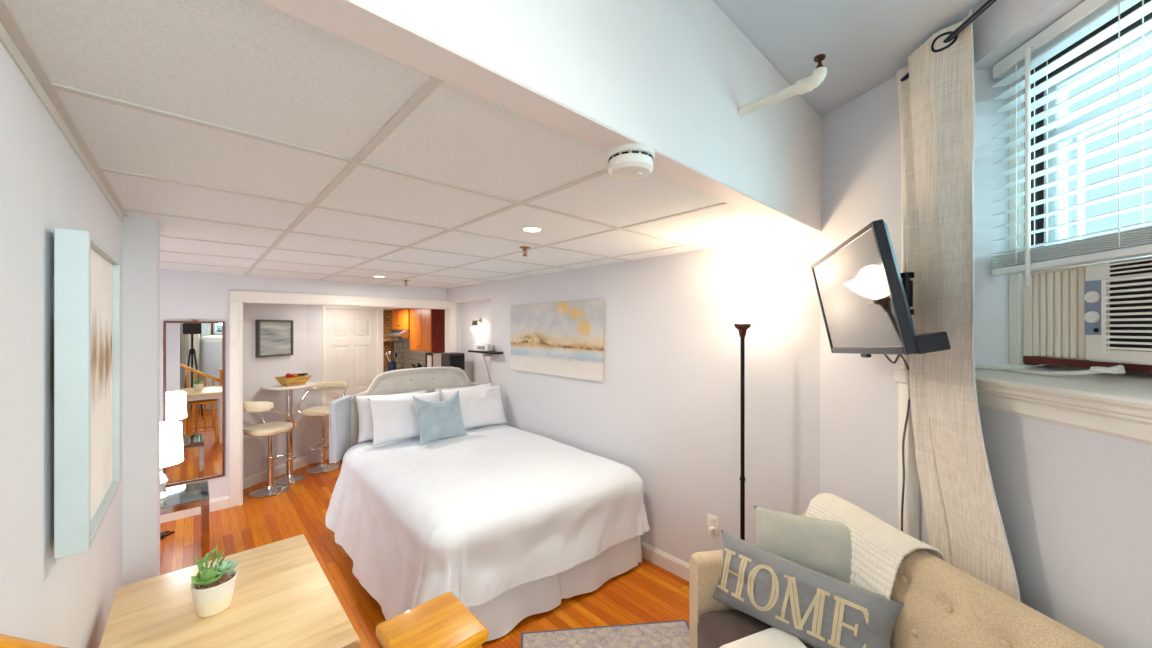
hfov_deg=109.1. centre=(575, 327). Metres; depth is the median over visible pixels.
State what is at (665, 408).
wall
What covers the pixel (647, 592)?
floor
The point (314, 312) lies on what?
wall
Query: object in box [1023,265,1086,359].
panel
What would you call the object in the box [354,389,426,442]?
bed pillow
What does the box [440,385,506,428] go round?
bed pillow
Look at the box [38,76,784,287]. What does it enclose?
grid
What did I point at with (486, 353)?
floating shelf
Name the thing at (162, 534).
power strip
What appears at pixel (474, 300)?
wall
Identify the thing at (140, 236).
wall pier
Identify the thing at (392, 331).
grille
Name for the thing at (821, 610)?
cushion
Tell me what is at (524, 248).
sprinkler
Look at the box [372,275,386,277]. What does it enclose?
recessed light
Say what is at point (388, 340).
wall shelf
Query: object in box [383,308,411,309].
ceiling
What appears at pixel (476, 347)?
box
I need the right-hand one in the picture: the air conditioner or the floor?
the air conditioner
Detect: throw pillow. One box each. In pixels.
[412,390,466,445]
[754,506,851,583]
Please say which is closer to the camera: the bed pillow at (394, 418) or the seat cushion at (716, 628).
the seat cushion at (716, 628)
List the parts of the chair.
handrail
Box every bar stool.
[243,401,296,497]
[298,381,347,473]
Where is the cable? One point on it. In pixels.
(885, 355)
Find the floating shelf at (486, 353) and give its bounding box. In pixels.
[468,350,502,356]
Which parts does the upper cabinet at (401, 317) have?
door, door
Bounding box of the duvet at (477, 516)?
[325,424,649,619]
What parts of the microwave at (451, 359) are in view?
cabinet door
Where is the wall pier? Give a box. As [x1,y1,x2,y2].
[122,217,159,585]
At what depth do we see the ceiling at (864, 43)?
1.53 m
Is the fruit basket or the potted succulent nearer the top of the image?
the fruit basket
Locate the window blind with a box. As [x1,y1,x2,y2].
[992,0,1151,286]
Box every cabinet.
[383,367,408,372]
[392,309,409,329]
[410,309,444,351]
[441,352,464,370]
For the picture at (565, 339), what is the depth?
3.62 m
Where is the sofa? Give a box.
[689,509,1104,647]
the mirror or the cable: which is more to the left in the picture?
the mirror
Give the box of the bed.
[329,367,641,640]
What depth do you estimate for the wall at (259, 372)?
4.56 m
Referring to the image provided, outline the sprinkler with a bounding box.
[519,246,529,255]
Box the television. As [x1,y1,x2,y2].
[811,219,950,357]
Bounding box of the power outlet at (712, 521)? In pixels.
[707,513,717,550]
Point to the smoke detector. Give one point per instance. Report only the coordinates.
(633, 161)
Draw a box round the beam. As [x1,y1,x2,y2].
[258,0,821,234]
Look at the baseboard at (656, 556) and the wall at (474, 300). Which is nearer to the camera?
the baseboard at (656, 556)
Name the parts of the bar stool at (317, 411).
seat, rail, backrest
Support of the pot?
attached to the potted succulent
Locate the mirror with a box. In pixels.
[163,320,224,486]
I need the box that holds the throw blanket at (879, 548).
[805,493,945,599]
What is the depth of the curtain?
1.44 m
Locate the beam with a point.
(673, 78)
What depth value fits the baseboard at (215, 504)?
3.65 m
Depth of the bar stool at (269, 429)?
4.14 m
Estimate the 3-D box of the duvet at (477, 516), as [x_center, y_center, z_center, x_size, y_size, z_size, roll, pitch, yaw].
[-0.771,1.262,3.083,1.643,0.616,2.073,0,0,-41]
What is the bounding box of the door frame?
[322,306,382,437]
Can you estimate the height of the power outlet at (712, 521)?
0.482 m
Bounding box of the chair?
[0,591,487,647]
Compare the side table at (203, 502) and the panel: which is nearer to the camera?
the panel
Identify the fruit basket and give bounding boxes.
[275,375,311,385]
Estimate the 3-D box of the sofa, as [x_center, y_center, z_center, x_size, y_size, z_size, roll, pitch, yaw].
[0.879,1.203,1.268,0.695,0.910,1.044,0,0,-9]
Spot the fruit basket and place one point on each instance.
(300, 379)
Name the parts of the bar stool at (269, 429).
backrest, seat, rail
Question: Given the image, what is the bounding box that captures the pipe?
[738,54,826,116]
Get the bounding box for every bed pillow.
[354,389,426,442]
[368,391,439,445]
[433,383,491,400]
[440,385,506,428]
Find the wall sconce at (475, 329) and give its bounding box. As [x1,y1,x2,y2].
[471,318,481,332]
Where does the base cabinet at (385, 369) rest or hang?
on the floor
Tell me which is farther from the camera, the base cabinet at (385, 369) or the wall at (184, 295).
the base cabinet at (385, 369)
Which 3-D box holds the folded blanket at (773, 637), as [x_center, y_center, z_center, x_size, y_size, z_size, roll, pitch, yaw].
[0.688,1.102,1.179,0.300,0.034,0.685,0,0,-9]
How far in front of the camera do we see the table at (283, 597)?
1.34 m
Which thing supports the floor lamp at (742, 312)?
on the floor
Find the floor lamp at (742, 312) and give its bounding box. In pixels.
[719,298,766,540]
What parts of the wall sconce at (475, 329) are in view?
bulb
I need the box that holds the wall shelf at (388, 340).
[383,339,397,344]
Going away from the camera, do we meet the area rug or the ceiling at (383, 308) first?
the area rug
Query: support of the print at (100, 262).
attached to the framed picture at (86, 277)
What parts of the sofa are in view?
armrest, backrest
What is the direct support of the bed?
on the floor
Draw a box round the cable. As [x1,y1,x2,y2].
[884,354,909,531]
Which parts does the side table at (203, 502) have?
table frame, leg, leg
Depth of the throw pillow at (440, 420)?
3.51 m
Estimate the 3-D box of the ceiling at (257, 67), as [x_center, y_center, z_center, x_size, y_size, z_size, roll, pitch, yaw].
[-1.243,-0.521,2.799,3.500,0.030,4.310,0,0,-43]
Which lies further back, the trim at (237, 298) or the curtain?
the trim at (237, 298)
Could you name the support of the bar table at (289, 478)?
on the floor
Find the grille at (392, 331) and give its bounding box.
[391,330,402,332]
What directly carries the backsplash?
attached to the wall
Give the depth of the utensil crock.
7.01 m
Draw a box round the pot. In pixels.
[190,569,237,616]
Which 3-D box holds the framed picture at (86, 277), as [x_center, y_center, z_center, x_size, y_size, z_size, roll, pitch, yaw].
[-1.310,0.142,1.106,0.062,0.725,0.545,0,0,-43]
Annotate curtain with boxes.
[896,9,1020,601]
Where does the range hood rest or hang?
attached to the upper cabinet at (401, 317)
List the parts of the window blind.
cord, cord, head rail, rail, cord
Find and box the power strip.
[160,531,174,538]
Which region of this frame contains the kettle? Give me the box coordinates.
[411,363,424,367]
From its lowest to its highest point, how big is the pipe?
0.096 m
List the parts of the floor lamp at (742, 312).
lamp shade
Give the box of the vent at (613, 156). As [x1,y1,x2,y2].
[608,151,652,163]
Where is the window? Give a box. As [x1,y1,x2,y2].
[1009,0,1151,364]
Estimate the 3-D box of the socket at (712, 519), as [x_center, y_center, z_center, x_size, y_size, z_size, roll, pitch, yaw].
[0.861,1.241,2.586,0.004,0.086,0.034,0,0,-43]
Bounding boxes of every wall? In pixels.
[0,42,121,647]
[160,269,459,506]
[243,303,306,477]
[307,305,356,463]
[448,282,490,384]
[491,233,819,562]
[820,76,901,528]
[894,0,1151,647]
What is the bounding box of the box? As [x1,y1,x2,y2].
[473,344,493,350]
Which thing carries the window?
attached to the wall at (1075, 505)
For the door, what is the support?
in the wall at (314, 312)
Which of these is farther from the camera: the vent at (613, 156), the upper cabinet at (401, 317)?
the upper cabinet at (401, 317)
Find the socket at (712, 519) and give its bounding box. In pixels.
[710,517,714,531]
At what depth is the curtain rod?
1.36 m
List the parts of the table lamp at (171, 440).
lamp shade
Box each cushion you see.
[697,609,812,647]
[713,530,903,647]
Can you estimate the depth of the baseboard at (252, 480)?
4.58 m
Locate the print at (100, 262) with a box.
[90,248,111,521]
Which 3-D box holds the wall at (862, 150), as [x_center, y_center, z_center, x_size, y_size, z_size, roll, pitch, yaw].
[1.419,0.220,1.953,0.150,2.900,0.458,0,0,-18]
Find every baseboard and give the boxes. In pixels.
[160,495,228,522]
[243,456,307,488]
[641,541,688,581]
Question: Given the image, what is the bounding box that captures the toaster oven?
[425,352,442,366]
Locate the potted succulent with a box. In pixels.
[190,545,238,616]
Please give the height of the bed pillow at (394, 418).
0.376 m
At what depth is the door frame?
5.36 m
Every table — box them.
[99,534,358,647]
[160,481,208,561]
[262,382,314,483]
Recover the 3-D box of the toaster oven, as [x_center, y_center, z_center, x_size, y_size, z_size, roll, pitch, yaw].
[-2.186,0.570,6.426,0.252,0.360,0.260,0,0,-43]
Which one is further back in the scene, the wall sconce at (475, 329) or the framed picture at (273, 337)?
the wall sconce at (475, 329)
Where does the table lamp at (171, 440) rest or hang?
on the side table at (203, 502)
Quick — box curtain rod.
[900,0,996,80]
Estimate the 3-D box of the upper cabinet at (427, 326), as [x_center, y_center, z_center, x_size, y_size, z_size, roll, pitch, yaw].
[-2.397,0.022,6.631,0.309,0.695,0.830,0,0,-43]
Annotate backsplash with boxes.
[394,338,444,367]
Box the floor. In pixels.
[160,459,688,647]
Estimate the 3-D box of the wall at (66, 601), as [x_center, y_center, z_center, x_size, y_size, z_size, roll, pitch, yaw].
[-0.464,0.220,0.080,0.100,2.900,4.750,0,0,-43]
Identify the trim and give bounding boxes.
[0,0,129,222]
[229,290,455,507]
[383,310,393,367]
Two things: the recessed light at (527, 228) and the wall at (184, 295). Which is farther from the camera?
the wall at (184, 295)
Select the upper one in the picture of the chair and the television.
the television
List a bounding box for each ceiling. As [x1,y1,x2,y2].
[5,0,798,288]
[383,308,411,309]
[713,0,1151,117]
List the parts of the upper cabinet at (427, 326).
door, door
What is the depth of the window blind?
1.18 m
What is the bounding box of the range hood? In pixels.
[385,330,409,337]
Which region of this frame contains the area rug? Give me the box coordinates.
[521,620,688,647]
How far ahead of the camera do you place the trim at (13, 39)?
0.87 m
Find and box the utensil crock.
[388,361,396,370]
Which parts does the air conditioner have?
power cord, control panel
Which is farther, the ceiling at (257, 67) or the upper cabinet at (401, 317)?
the upper cabinet at (401, 317)
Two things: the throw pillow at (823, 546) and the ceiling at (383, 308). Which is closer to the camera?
the throw pillow at (823, 546)
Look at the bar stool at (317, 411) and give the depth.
4.84 m
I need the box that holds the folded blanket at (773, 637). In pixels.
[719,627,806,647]
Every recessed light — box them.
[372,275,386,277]
[518,225,545,232]
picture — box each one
[52,227,119,558]
[256,320,292,357]
[511,299,603,380]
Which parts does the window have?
frame, sash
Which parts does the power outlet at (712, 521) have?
plate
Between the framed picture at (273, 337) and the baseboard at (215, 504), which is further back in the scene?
the framed picture at (273, 337)
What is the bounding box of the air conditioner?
[975,256,1151,375]
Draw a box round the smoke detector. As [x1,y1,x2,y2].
[607,143,654,180]
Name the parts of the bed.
headboard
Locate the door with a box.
[326,309,376,459]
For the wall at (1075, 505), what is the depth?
1.18 m
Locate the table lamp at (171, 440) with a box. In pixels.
[160,421,183,499]

